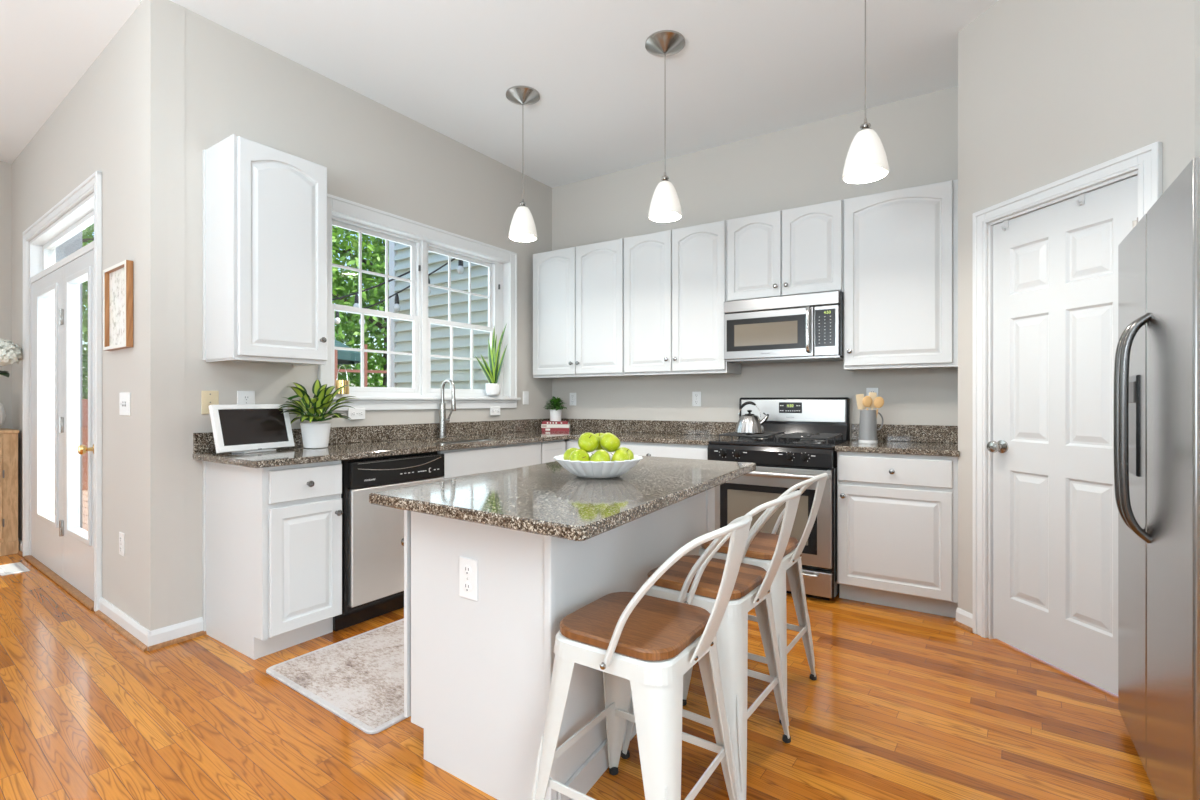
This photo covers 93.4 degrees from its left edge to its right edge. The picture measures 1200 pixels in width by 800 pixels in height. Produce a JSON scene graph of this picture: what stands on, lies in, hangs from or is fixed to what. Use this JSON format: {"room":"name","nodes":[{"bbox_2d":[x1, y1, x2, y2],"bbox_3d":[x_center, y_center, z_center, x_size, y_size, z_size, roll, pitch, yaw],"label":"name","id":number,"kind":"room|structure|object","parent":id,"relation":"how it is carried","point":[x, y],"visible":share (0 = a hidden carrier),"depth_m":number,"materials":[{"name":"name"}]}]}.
{"room":"kitchen","nodes":[
{"label":"kitchen","id":0,"kind":"room"},
{"bbox_2d":[0,161,11,428],"bbox_3d":[-6.179,-0.382,2.759,0.120,3.120,4.800,0,0,34],"label":"wall","id":1,"kind":"structure","parent":0,"point":[5,168],"depth_m":4.61,"materials":[{"name":"paint"}]},
{"bbox_2d":[18,538,22,555],"bbox_3d":[-4.633,1.135,4.476,0.640,0.085,0.030,0,0,36],"label":"baseboard","id":2,"kind":"structure","parent":1,"relation":"attached to","point":[20,552],"depth_m":4.34,"materials":[{"name":"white wood"}]},
{"bbox_2d":[56,231,81,527],"bbox_3d":[-4.987,-0.122,5.113,0.100,4.200,0.435,0,0,34],"label":"wall","id":3,"kind":"structure","parent":0,"point":[73,244],"depth_m":5.25,"materials":[{"name":"white"}]},
{"bbox_2d":[12,0,184,625],"bbox_3d":[-3.487,-0.382,3.750,3.448,3.120,0.140,0,0,36],"label":"wall","id":4,"kind":"structure","parent":0,"point":[96,126],"depth_m":2.95,"materials":[{"name":"paint"}]},
{"bbox_2d":[23,171,101,611],"bbox_3d":[-3.537,-0.047,3.743,1.953,2.450,0.210,0,0,36],"label":"door","id":5,"kind":"structure","parent":4,"relation":"attached to","point":[54,541],"depth_m":3.68,"materials":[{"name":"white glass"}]},
{"bbox_2d":[103,260,132,350],"bbox_3d":[-2.494,-0.482,2.921,0.380,0.430,0.031,0,0,36],"label":"picture frame","id":6,"kind":"object","parent":4,"relation":"attached to","point":[118,278],"visible":1,"depth_m":2.93,"materials":[{"name":"brown wood"}]},
{"bbox_2d":[109,267,123,345],"bbox_3d":[-2.487,-0.482,2.929,0.346,0.396,0.006,0,0,36],"label":"print","id":7,"kind":"object","parent":6,"relation":"attached to","point":[116,275],"depth_m":2.96},
{"bbox_2d":[119,532,124,555],"bbox_3d":[-2.478,0.743,2.926,0.075,0.118,0.009,0,0,36],"label":"wall outlet","id":8,"kind":"object","parent":4,"relation":"attached to","point":[121,535],"visible":1,"depth_m":2.91,"materials":[{"name":"white plastic"}]},
{"bbox_2d":[95,597,150,651],"bbox_3d":[-2.455,1.135,2.896,0.802,0.085,0.031,0,0,36],"label":"baseboard","id":9,"kind":"structure","parent":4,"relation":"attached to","point":[117,619],"depth_m":2.87,"materials":[{"name":"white wood"}]},
{"bbox_2d":[119,392,129,415],"bbox_3d":[-2.439,0.018,2.893,0.160,0.118,0.016,0,0,36],"label":"wall switch","id":10,"kind":"object","parent":4,"relation":"attached to","point":[124,398],"visible":1,"depth_m":2.89,"materials":[{"name":"white plastic"}]},
{"bbox_2d":[140,0,551,630],"bbox_3d":[-1.264,-0.382,4.077,0.140,3.120,3.286,0,0,34],"label":"wall","id":11,"kind":"structure","parent":0,"point":[374,155],"depth_m":3.00,"materials":[{"name":"paint"}]},
{"bbox_2d":[147,617,206,651],"bbox_3d":[-2.058,1.135,2.760,0.030,0.085,0.245,0,0,34],"label":"baseboard","id":12,"kind":"structure","parent":11,"relation":"attached to","point":[187,630],"depth_m":2.75,"materials":[{"name":"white wood"}]},
{"bbox_2d":[201,391,218,413],"bbox_3d":[-1.989,0.010,2.882,0.008,0.120,0.078,0,0,34],"label":"wall outlet","id":13,"kind":"object","parent":11,"relation":"attached to","point":[208,398],"visible":0.75,"depth_m":2.87,"materials":[{"name":"beige plastic"}]},
{"bbox_2d":[237,391,254,403],"bbox_3d":[-1.893,0.013,3.022,0.009,0.130,0.088,0,0,34],"label":"wall outlet","id":14,"kind":"object","parent":11,"relation":"attached to","point":[243,397],"visible":0.55,"depth_m":3.02,"materials":[{"name":"white plastic"}]},
{"bbox_2d":[243,395,249,400],"bbox_3d":[-1.890,-0.013,3.021,0.003,0.033,0.033,0,0,34],"label":"receptacle","id":15,"kind":"object","parent":14,"relation":"attached to","point":[245,397],"depth_m":3.02,"materials":[{"name":"white plastic"}]},
{"bbox_2d":[203,134,326,365],"bbox_3d":[-1.724,-0.730,2.943,0.371,1.069,0.465,0,0,34],"label":"upper cabinet","id":16,"kind":"object","parent":11,"relation":"attached to","point":[265,207],"visible":1,"depth_m":2.81,"materials":[{"name":"wood"}]},
{"bbox_2d":[348,408,364,419],"bbox_3d":[-1.521,0.083,3.535,0.009,0.072,0.115,0,0,34],"label":"wall outlet","id":17,"kind":"object","parent":11,"relation":"attached to","point":[357,413],"visible":1,"depth_m":3.53,"materials":[{"name":"white plastic"}]},
{"bbox_2d":[193,418,549,452],"bbox_3d":[-1.232,0.213,3.977,0.020,0.102,2.811,0,0,34],"label":"backsplash","id":18,"kind":"structure","parent":11,"relation":"attached to","point":[204,442],"depth_m":3.81,"materials":[{"name":"stone"}]},
{"bbox_2d":[318,194,520,410],"bbox_3d":[-1.232,-0.587,4.083,0.185,1.300,1.750,0,0,34],"label":"window","id":19,"kind":"structure","parent":11,"relation":"in","point":[421,238],"depth_m":4.03,"materials":[{"name":"white wood"}]},
{"bbox_2d":[335,365,348,393],"bbox_3d":[-1.570,-0.127,3.441,0.078,0.177,0.078,0,0,34],"label":"holder","id":20,"kind":"object","parent":19,"relation":"on","point":[338,383],"visible":0.91,"depth_m":3.41,"materials":[{"name":"gold metal"}]},
{"bbox_2d":[335,380,348,393],"bbox_3d":[-1.570,-0.081,3.441,0.078,0.085,0.078,0,0,34],"label":"cup","id":21,"kind":"object","parent":20,"relation":"on","point":[338,383],"depth_m":3.41,"materials":[{"name":"gold metal"}]},
{"bbox_2d":[475,324,506,395],"bbox_3d":[-0.872,-0.338,4.482,0.122,0.598,0.356,0,0,34],"label":"snake plant","id":22,"kind":"object","parent":19,"relation":"on","point":[492,372],"visible":1,"depth_m":4.48,"materials":[{"name":"green plant"}]},
{"bbox_2d":[490,406,499,414],"bbox_3d":[-0.840,0.083,4.535,0.009,0.072,0.115,0,0,34],"label":"wall outlet","id":23,"kind":"object","parent":11,"relation":"attached to","point":[494,410],"visible":1,"depth_m":4.53,"materials":[{"name":"white plastic"}]},
{"bbox_2d":[523,391,528,404],"bbox_3d":[-0.638,-0.022,4.864,0.010,0.115,0.072,0,0,34],"label":"wall switch","id":24,"kind":"object","parent":11,"relation":"attached to","point":[525,393],"visible":1,"depth_m":4.86,"materials":[{"name":"white plastic"}]},
{"bbox_2d":[0,0,998,187],"bbox_3d":[-1.993,-2.017,1.782,8.200,0.150,7.900,0,0,34],"label":"ceiling","id":25,"kind":"structure","parent":0,"point":[744,69],"depth_m":3.23,"materials":[{"name":"paint"}]},
{"bbox_2d":[506,86,539,241],"bbox_3d":[-0.490,-1.487,3.591,0.216,0.910,0.216,0,0,34],"label":"pendant lamp","id":26,"kind":"object","parent":25,"relation":"hanging from","point":[522,227],"visible":1,"depth_m":3.54,"materials":[{"name":"white glass"}]},
{"bbox_2d":[645,30,684,221],"bbox_3d":[0.353,-1.469,3.069,0.216,0.946,0.216,0,0,34],"label":"pendant lamp","id":27,"kind":"object","parent":25,"relation":"hanging from","point":[665,206],"visible":1,"depth_m":3.02,"materials":[{"name":"white glass"}]},
{"bbox_2d":[842,0,888,183],"bbox_3d":[1.137,-1.452,2.420,0.216,0.980,0.216,0,0,34],"label":"pendant lamp","id":28,"kind":"object","parent":25,"relation":"hanging from","point":[866,161],"visible":1,"depth_m":2.38,"materials":[{"name":"white glass"}]},
{"bbox_2d":[0,530,1157,799],"bbox_3d":[-1.993,1.238,1.782,8.200,0.120,7.900,0,0,34],"label":"floor","id":29,"kind":"structure","parent":0,"point":[902,704],"depth_m":2.07,"materials":[{"name":"brown wood"}]},
{"bbox_2d":[0,428,18,555],"bbox_3d":[-5.000,0.702,3.933,0.447,0.952,1.290,0,0,34],"label":"base cabinet","id":30,"kind":"object","parent":29,"relation":"on","point":[9,542],"visible":1,"depth_m":4.32,"materials":[{"name":"brown wood"}]},
{"bbox_2d":[0,339,22,426],"bbox_3d":[-4.569,-0.118,4.221,0.482,0.686,0.297,0,0,22],"label":"flower vase","id":31,"kind":"object","parent":30,"relation":"on","point":[9,353],"visible":0.99,"depth_m":4.19,"materials":[{"name":"white ceramic"}]},
{"bbox_2d":[0,562,29,575],"bbox_3d":[-4.112,1.173,3.946,0.340,0.009,0.140,0,0,36],"label":"floor vent","id":32,"kind":"object","parent":29,"relation":"in","point":[13,568],"visible":1,"depth_m":3.92,"materials":[{"name":"white metal"}]},
{"bbox_2d":[202,460,342,659],"bbox_3d":[-1.632,0.738,2.830,0.651,0.881,0.384,0,0,34],"label":"base cabinet","id":33,"kind":"object","parent":29,"relation":"on","point":[272,536],"visible":0.99,"depth_m":2.67,"materials":[{"name":"wood"}]},
{"bbox_2d":[266,618,405,733],"bbox_3d":[-0.677,1.172,2.851,0.820,0.010,1.560,0,0,36],"label":"rug","id":34,"kind":"object","parent":29,"relation":"on","point":[359,679],"visible":0.47,"depth_m":2.39,"materials":[{"name":"fabric"}]},
{"bbox_2d":[333,451,443,630],"bbox_3d":[-1.336,0.739,3.238,0.625,0.878,0.618,0,0,34],"label":"dishwasher","id":35,"kind":"object","parent":29,"relation":"on","point":[372,535],"visible":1,"depth_m":2.96,"materials":[{"name":"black metal"}]},
{"bbox_2d":[438,439,540,479],"bbox_3d":[-0.917,0.738,3.880,0.651,0.881,0.900,0,0,34],"label":"base cabinet","id":36,"kind":"object","parent":29,"relation":"on","point":[459,463],"visible":0.08,"depth_m":3.65,"materials":[{"name":"wood"}]},
{"bbox_2d":[540,440,565,463],"bbox_3d":[-0.591,0.738,4.384,0.622,0.881,0.289,0,0,34],"label":"base cabinet","id":37,"kind":"object","parent":29,"relation":"on","point":[549,449],"visible":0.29,"depth_m":4.18,"materials":[{"name":"white wood"}]},
{"bbox_2d":[401,487,714,799],"bbox_3d":[-0.079,0.753,2.333,0.708,0.850,1.422,0,0,30],"label":"kitchen island","id":38,"kind":"object","parent":29,"relation":"on","point":[478,674],"visible":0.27,"depth_m":1.73,"materials":[{"name":"wood"}]},
{"bbox_2d":[459,556,477,600],"bbox_3d":[-0.405,0.546,1.733,0.078,0.125,0.009,0,0,34],"label":"wall outlet","id":39,"kind":"object","parent":38,"relation":"attached to","point":[468,567],"visible":1,"depth_m":1.73,"materials":[{"name":"white plastic"}]},
{"bbox_2d":[463,565,470,575],"bbox_3d":[-0.406,0.520,1.730,0.033,0.033,0.003,0,0,34],"label":"receptacle","id":40,"kind":"object","parent":39,"relation":"attached to","point":[466,568],"depth_m":1.73,"materials":[{"name":"white plastic"}]},
{"bbox_2d":[464,582,470,592],"bbox_3d":[-0.406,0.572,1.730,0.033,0.033,0.003,0,0,34],"label":"receptacle","id":41,"kind":"object","parent":39,"relation":"attached to","point":[467,585],"depth_m":1.73,"materials":[{"name":"white plastic"}]},
{"bbox_2d":[369,456,755,540],"bbox_3d":[-0.016,0.310,2.227,0.875,0.035,1.625,0,0,30],"label":"island countertop","id":42,"kind":"structure","parent":38,"relation":"on","point":[546,499],"depth_m":1.74,"materials":[{"name":"stone"}]},
{"bbox_2d":[554,453,642,477],"bbox_3d":[-0.007,0.255,2.183,0.342,0.075,0.346,0,0,34],"label":"fruit bowl","id":43,"kind":"object","parent":42,"relation":"on","point":[585,469],"visible":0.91,"depth_m":2.07,"materials":[{"name":"white ceramic"}]},
{"bbox_2d":[563,448,577,459],"bbox_3d":[-0.102,0.222,2.204,0.079,0.075,0.078,0,0,-38],"label":"apple","id":44,"kind":"object","parent":43,"relation":"in","point":[569,451],"visible":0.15,"depth_m":2.19,"materials":[{"name":"green food"}]},
{"bbox_2d":[569,449,589,460],"bbox_3d":[-0.076,0.222,2.126,0.079,0.079,0.074,0,0,-6],"label":"apple","id":45,"kind":"object","parent":43,"relation":"in","point":[579,454],"visible":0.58,"depth_m":2.10,"materials":[{"name":"green food"}]},
{"bbox_2d":[578,432,598,452],"bbox_3d":[-0.045,0.161,2.168,0.080,0.077,0.077,0,0,-8],"label":"apple","id":46,"kind":"object","parent":43,"relation":"in","point":[589,442],"visible":0.94,"depth_m":2.14,"materials":[{"name":"green food"}]},
{"bbox_2d":[595,431,603,450],"bbox_3d":[-0.001,0.161,2.246,0.080,0.078,0.079,0,0,-33],"label":"apple","id":47,"kind":"object","parent":43,"relation":"in","point":[599,435],"visible":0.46,"depth_m":2.22,"materials":[{"name":"green food"}]},
{"bbox_2d":[590,450,609,461],"bbox_3d":[0.000,0.221,2.100,0.075,0.078,0.080,0,0,20],"label":"apple","id":48,"kind":"object","parent":43,"relation":"in","point":[599,455],"visible":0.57,"depth_m":2.07,"materials":[{"name":"green food"}]},
{"bbox_2d":[600,433,619,451],"bbox_3d":[0.039,0.161,2.169,0.078,0.076,0.079,0,0,5],"label":"apple","id":49,"kind":"object","parent":43,"relation":"in","point":[609,442],"visible":0.99,"depth_m":2.14,"materials":[{"name":"green food"}]},
{"bbox_2d":[611,449,629,460],"bbox_3d":[0.076,0.222,2.133,0.073,0.079,0.080,0,0,2],"label":"apple","id":50,"kind":"object","parent":43,"relation":"in","point":[620,454],"visible":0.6,"depth_m":2.10,"materials":[{"name":"green food"}]},
{"bbox_2d":[614,447,633,459],"bbox_3d":[0.094,0.221,2.217,0.078,0.075,0.080,0,0,36],"label":"apple","id":51,"kind":"object","parent":43,"relation":"in","point":[629,451],"visible":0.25,"depth_m":2.21,"materials":[{"name":"green food"}]},
{"bbox_2d":[566,439,707,459],"bbox_3d":[0.380,0.738,4.266,1.167,0.881,0.639,0,0,32],"label":"base cabinet","id":52,"kind":"object","parent":29,"relation":"on","point":[685,451],"visible":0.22,"depth_m":3.90,"materials":[{"name":"wood"}]},
{"bbox_2d":[193,418,737,467],"bbox_3d":[-0.481,0.229,3.513,1.785,0.133,2.896,0,0,34],"label":"countertop","id":53,"kind":"structure","parent":52,"relation":"on","point":[353,442],"depth_m":3.83,"materials":[{"name":"stone"}]},
{"bbox_2d":[208,404,294,453],"bbox_3d":[-1.776,0.142,2.903,0.095,0.243,0.416,0,0,21],"label":"screen","id":54,"kind":"object","parent":53,"relation":"on","point":[239,428],"visible":0.93,"depth_m":2.87,"materials":[{"name":"white plastic"}]},
{"bbox_2d":[279,379,359,448],"bbox_3d":[-1.581,0.070,3.159,0.416,0.386,0.424,0,0,34],"label":"potted plant","id":55,"kind":"object","parent":53,"relation":"on","point":[314,435],"visible":0.99,"depth_m":3.11,"materials":[{"name":"green plant"}]},
{"bbox_2d":[438,379,455,437],"bbox_3d":[-1.078,0.055,4.040,0.150,0.417,0.093,0,0,21],"label":"faucet","id":56,"kind":"object","parent":53,"relation":"on","point":[442,406],"visible":1,"depth_m":4.02,"materials":[{"name":"silver metal"}]},
{"bbox_2d":[442,440,489,443],"bbox_3d":[-0.906,0.393,3.872,0.470,0.190,0.752,0,0,34],"label":"sink","id":57,"kind":"object","parent":53,"relation":"in","point":[471,440],"visible":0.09,"depth_m":4.14,"materials":[{"name":"metal"}]},
{"bbox_2d":[542,427,570,430],"bbox_3d":[-0.379,0.249,4.916,0.236,0.028,0.142,0,0,3],"label":"book","id":58,"kind":"object","parent":53,"relation":"on","point":[543,429],"visible":0.89,"depth_m":4.85,"materials":[{"name":"paper"}]},
{"bbox_2d":[541,424,569,427],"bbox_3d":[-0.381,0.220,4.918,0.240,0.030,0.142,0,0,2],"label":"book","id":59,"kind":"object","parent":58,"relation":"on","point":[542,425],"visible":0.96,"depth_m":4.85,"materials":[{"name":"paper"}]},
{"bbox_2d":[542,421,569,423],"bbox_3d":[-0.382,0.193,4.918,0.224,0.024,0.134,0,0,4],"label":"book","id":60,"kind":"object","parent":59,"relation":"on","point":[543,422],"visible":1,"depth_m":4.86,"materials":[{"name":"paper"}]},
{"bbox_2d":[543,396,566,420],"bbox_3d":[-0.383,0.071,4.922,0.222,0.219,0.195,0,0,34],"label":"potted plant","id":61,"kind":"object","parent":60,"relation":"on","point":[555,415],"visible":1,"depth_m":4.88,"materials":[{"name":"green plant"}]},
{"bbox_2d":[531,515,751,799],"bbox_3d":[0.135,0.731,1.485,0.518,0.895,0.432,0,0,34],"label":"bar stool","id":62,"kind":"object","parent":29,"relation":"on","point":[643,645],"visible":1,"depth_m":1.41,"materials":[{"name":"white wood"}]},
{"bbox_2d":[621,490,800,799],"bbox_3d":[0.400,0.731,1.886,0.518,0.895,0.432,0,0,36],"label":"bar stool","id":63,"kind":"object","parent":29,"relation":"on","point":[752,587],"visible":0.68,"depth_m":1.75,"materials":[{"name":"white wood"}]},
{"bbox_2d":[698,473,827,724],"bbox_3d":[0.657,0.731,2.317,0.518,0.895,0.432,0,0,35],"label":"bar stool","id":64,"kind":"object","parent":29,"relation":"on","point":[760,552],"visible":0.56,"depth_m":2.20,"materials":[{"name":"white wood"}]},
{"bbox_2d":[707,397,849,600],"bbox_3d":[1.178,0.578,3.698,0.760,1.200,0.702,0,0,32],"label":"gas range","id":65,"kind":"object","parent":29,"relation":"on","point":[801,435],"visible":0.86,"depth_m":3.47,"materials":[{"name":"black metal"}]},
{"bbox_2d":[735,401,768,433],"bbox_3d":[1.001,0.112,3.781,0.193,0.214,0.193,0,0,-21],"label":"tea kettle","id":66,"kind":"object","parent":65,"relation":"on","point":[749,423],"visible":1,"depth_m":3.72,"materials":[{"name":"metal"}]},
{"bbox_2d":[709,436,849,448],"bbox_3d":[1.190,0.271,3.720,0.755,0.022,0.642,0,0,32],"label":"cooktop","id":67,"kind":"object","parent":65,"relation":"in","point":[770,442],"depth_m":3.54,"materials":[{"name":"black metal"}]},
{"bbox_2d":[837,451,957,617],"bbox_3d":[1.788,0.738,3.377,0.602,0.881,0.639,0,0,32],"label":"base cabinet","id":68,"kind":"object","parent":29,"relation":"on","point":[897,514],"visible":0.98,"depth_m":3.13,"materials":[{"name":"wood"}]},
{"bbox_2d":[835,424,959,456],"bbox_3d":[1.791,0.226,3.387,0.613,0.139,0.621,0,0,32],"label":"countertop","id":69,"kind":"structure","parent":68,"relation":"on","point":[934,440],"depth_m":3.50,"materials":[{"name":"stone"}]},
{"bbox_2d":[859,410,883,443],"bbox_3d":[1.666,0.161,3.494,0.134,0.205,0.109,0,0,-33],"label":"utensil crock","id":70,"kind":"object","parent":69,"relation":"on","point":[868,429],"visible":0.99,"depth_m":3.45,"materials":[{"name":"silver metal"}]},
{"bbox_2d":[856,394,864,409],"bbox_3d":[1.618,0.096,3.502,0.064,0.276,0.011,0,0,3],"label":"utensil","id":71,"kind":"object","parent":70,"relation":"in","point":[859,397],"visible":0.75,"depth_m":3.50,"materials":[{"name":"brown wood"}]},
{"bbox_2d":[862,396,871,409],"bbox_3d":[1.640,0.102,3.469,0.060,0.264,0.024,0,0,-4],"label":"utensil","id":72,"kind":"object","parent":70,"relation":"in","point":[867,400],"visible":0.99,"depth_m":3.46,"materials":[{"name":"brown wood"}]},
{"bbox_2d":[868,392,876,409],"bbox_3d":[1.688,0.091,3.501,0.053,0.286,0.022,0,0,-16],"label":"utensil","id":73,"kind":"object","parent":70,"relation":"in","point":[873,395],"visible":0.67,"depth_m":3.50,"materials":[{"name":"brown wood"}]},
{"bbox_2d":[874,397,883,415],"bbox_3d":[1.700,0.105,3.461,0.073,0.258,0.015,0,0,15],"label":"utensil","id":74,"kind":"object","parent":70,"relation":"in","point":[878,401],"visible":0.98,"depth_m":3.46,"materials":[{"name":"brown wood"}]},
{"bbox_2d":[1114,157,1199,799],"bbox_3d":[1.955,0.295,1.500,0.869,1.765,0.915,0,0,34],"label":"refrigerator","id":75,"kind":"object","parent":29,"relation":"on","point":[1157,364],"visible":1,"depth_m":1.56,"materials":[{"name":"silver metal"}]},
{"bbox_2d":[552,86,957,440],"bbox_3d":[0.943,-0.382,4.374,3.460,3.120,0.140,0,0,32],"label":"wall","id":76,"kind":"structure","parent":0,"point":[803,165],"depth_m":4.13,"materials":[{"name":"paint"}]},
{"bbox_2d":[570,393,575,405],"bbox_3d":[-0.242,-0.012,5.035,0.072,0.115,0.009,0,0,32],"label":"wall outlet","id":77,"kind":"object","parent":76,"relation":"attached to","point":[572,395],"visible":1,"depth_m":5.03,"materials":[{"name":"white plastic"}]},
{"bbox_2d":[533,238,638,378],"bbox_3d":[-0.125,-0.729,4.747,0.906,1.067,0.366,0,0,32],"label":"upper cabinet","id":78,"kind":"object","parent":76,"relation":"attached to","point":[578,291],"visible":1,"depth_m":4.59,"materials":[{"name":"wood"}]},
{"bbox_2d":[561,418,737,434],"bbox_3d":[0.311,0.213,4.678,1.743,0.102,0.019,0,0,32],"label":"backsplash","id":79,"kind":"structure","parent":76,"relation":"attached to","point":[643,426],"depth_m":4.59,"materials":[{"name":"stone"}]},
{"bbox_2d":[624,220,740,376],"bbox_3d":[0.609,-0.729,4.283,0.825,1.067,0.366,0,0,32],"label":"upper cabinet","id":80,"kind":"object","parent":76,"relation":"attached to","point":[675,280],"visible":1,"depth_m":4.14,"materials":[{"name":"wood"}]},
{"bbox_2d":[692,392,700,405],"bbox_3d":[0.753,-0.012,4.406,0.072,0.115,0.009,0,0,32],"label":"wall outlet","id":81,"kind":"object","parent":76,"relation":"attached to","point":[696,396],"visible":1,"depth_m":4.40,"materials":[{"name":"white plastic"}]},
{"bbox_2d":[727,200,843,300],"bbox_3d":[1.278,-0.973,3.860,0.755,0.578,0.366,0,0,32],"label":"upper cabinet","id":82,"kind":"object","parent":76,"relation":"attached to","point":[799,250],"visible":0.98,"depth_m":3.71,"materials":[{"name":"wood"}]},
{"bbox_2d":[724,291,843,363],"bbox_3d":[1.258,-0.474,3.827,0.753,0.411,0.442,0,0,32],"label":"microwave","id":83,"kind":"object","parent":82,"relation":"attached to","point":[809,327],"visible":0.99,"depth_m":3.67,"materials":[{"name":"silver metal"}]},
{"bbox_2d":[866,388,877,396],"bbox_3d":[1.804,-0.027,3.743,0.072,0.115,0.009,0,0,32],"label":"wall outlet","id":84,"kind":"object","parent":76,"relation":"attached to","point":[868,390],"visible":0.26,"depth_m":3.74,"materials":[{"name":"white plastic"}]},
{"bbox_2d":[844,179,957,371],"bbox_3d":[1.857,-0.729,3.495,0.610,1.067,0.366,0,0,32],"label":"upper cabinet","id":85,"kind":"object","parent":76,"relation":"attached to","point":[901,245],"visible":0.98,"depth_m":3.36,"materials":[{"name":"wood"}]},
{"bbox_2d":[851,424,957,442],"bbox_3d":[1.952,0.210,3.641,0.610,0.108,0.019,0,0,32],"label":"backsplash","id":86,"kind":"structure","parent":76,"relation":"attached to","point":[888,432],"depth_m":3.60,"materials":[{"name":"stone"}]},
{"bbox_2d":[958,0,1194,613],"bbox_3d":[2.044,-0.382,2.490,0.120,3.120,1.025,0,0,-11],"label":"wall","id":87,"kind":"structure","parent":0,"point":[1049,91],"depth_m":2.49,"materials":[{"name":"paint"}]},
{"bbox_2d":[953,608,972,632],"bbox_3d":[1.886,1.135,2.922,0.030,0.085,0.118,0,0,-11],"label":"baseboard","id":88,"kind":"structure","parent":87,"relation":"attached to","point":[964,619],"depth_m":2.92,"materials":[{"name":"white wood"}]},
{"bbox_2d":[972,141,1161,695],"bbox_3d":[2.017,0.115,2.476,0.178,2.126,0.815,0,0,-11],"label":"door","id":89,"kind":"structure","parent":87,"relation":"in","point":[1045,286],"depth_m":2.49,"materials":[{"name":"white wood"}]},
{"bbox_2d":[1001,220,1008,230],"bbox_3d":[1.945,-0.840,2.713,0.040,0.048,0.024,0,0,-11],"label":"hook","id":90,"kind":"object","parent":89,"relation":"attached to","point":[1004,227],"visible":1,"depth_m":2.71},
{"bbox_2d":[1076,193,1084,205],"bbox_3d":[2.011,-0.840,2.365,0.040,0.048,0.024,0,0,-11],"label":"hook","id":91,"kind":"object","parent":89,"relation":"attached to","point":[1081,198],"visible":1,"depth_m":2.36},
{"bbox_2d":[1195,0,1199,157],"bbox_3d":[2.420,-0.382,1.814,0.743,3.120,0.116,0,0,34],"label":"wall","id":92,"kind":"structure","parent":0,"point":[1197,2],"depth_m":1.97,"materials":[{"name":"paint"}]},
{"label":"outside","id":93,"kind":"structure","parent":0,"visible":0},
{"bbox_2d":[82,490,87,529],"bbox_3d":[-4.472,1.318,6.153,7.480,0.040,2.793,0,0,34],"label":"deck","id":94,"kind":"object","parent":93,"point":[84,492],"visible":0.01,"depth_m":6.73,"materials":[{"name":"brown wood"}]},
{"bbox_2d":[82,399,87,490],"bbox_3d":[-7.489,0.638,8.189,0.100,1.320,2.800,0,0,34],"label":"deck railing","id":95,"kind":"object","parent":94,"relation":"on","point":[84,401],"visible":0.13,"depth_m":8.17,"materials":[{"name":"brown wood"}]},
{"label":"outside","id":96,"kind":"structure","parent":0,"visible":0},
{"bbox_3d":[-17.754,2.028,30.249,56.590,0.100,90.000,0,0,34],"label":"ground","id":97,"kind":"structure","parent":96,"visible":0},
{"bbox_2d":[82,223,93,398],"bbox_3d":[-10.913,-2.530,10.051,4.951,9.032,5.004,0,0,41],"label":"tree","id":98,"kind":"object","parent":97,"relation":"on","point":[84,287],"visible":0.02,"depth_m":10.47,"materials":[{"name":"green plant"}]},
{"bbox_2d":[82,225,383,385],"bbox_3d":[-9.284,-1.171,18.448,3.984,6.563,24.226,0,0,34],"label":"foliage","id":99,"kind":"object","parent":97,"relation":"on","point":[354,284],"visible":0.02,"depth_m":19.35,"materials":[{"name":"green plant"}]},
{"bbox_2d":[82,227,384,386],"bbox_3d":[-7.186,-2.595,11.478,5.711,9.162,5.520,0,0,34],"label":"tree","id":100,"kind":"object","parent":97,"relation":"on","point":[84,293],"visible":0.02,"depth_m":11.39,"materials":[{"name":"green plant"}]},
{"bbox_2d":[335,340,360,364],"bbox_3d":[-5.011,0.278,9.162,2.033,3.400,2.033,0,0,-33],"label":"patio umbrella","id":101,"kind":"object","parent":97,"relation":"on","point":[344,357],"visible":0.05,"depth_m":9.16,"materials":[{"name":"teal fabric"}]},
{"bbox_2d":[332,225,388,386],"bbox_3d":[-4.665,-2.307,11.959,5.248,8.588,5.429,0,0,34],"label":"tree","id":102,"kind":"object","parent":97,"relation":"on","point":[377,257],"visible":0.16,"depth_m":11.31,"materials":[{"name":"green plant"}]},
{"bbox_2d":[335,344,386,386],"bbox_3d":[-3.397,0.583,8.187,1.800,2.790,0.042,0,0,-36],"label":"trellis","id":103,"kind":"object","parent":97,"relation":"on","point":[366,371],"visible":0.08,"depth_m":8.16,"materials":[{"name":"brown wood"}]},
{"bbox_2d":[393,243,489,388],"bbox_3d":[-1.421,-1.002,5.836,2.080,5.960,0.155,0,0,34],"label":"wall","id":104,"kind":"structure","parent":97,"relation":"on","point":[438,298],"depth_m":5.88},
{"bbox_2d":[335,311,339,323],"label":"string lights","id":105,"kind":"object","parent":104,"relation":"hanging from","point":[337,320],"depth_m":7.04,"materials":[{"name":"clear glass"}]},
{"bbox_2d":[332,279,394,306],"label":"string lights","id":106,"kind":"object","parent":104,"relation":"hanging from","point":[356,301],"depth_m":6.19,"materials":[{"name":"black plastic"}]},
{"bbox_2d":[364,285,409,311],"label":"string lights","id":107,"kind":"object","parent":104,"relation":"hanging from","point":[396,306],"depth_m":5.93,"materials":[{"name":"black plastic"}]},
{"bbox_2d":[389,241,396,387],"bbox_3d":[-2.316,-1.022,6.452,0.105,6.000,0.145,0,0,34],"label":"trim","id":108,"kind":"structure","parent":104,"relation":"attached to","point":[392,254],"depth_m":6.38,"materials":[{"name":"white wood"}]},
{"bbox_2d":[428,258,463,294],"label":"string lights","id":109,"kind":"object","parent":104,"relation":"hanging from","point":[460,270],"depth_m":5.58,"materials":[{"name":"white glass"}]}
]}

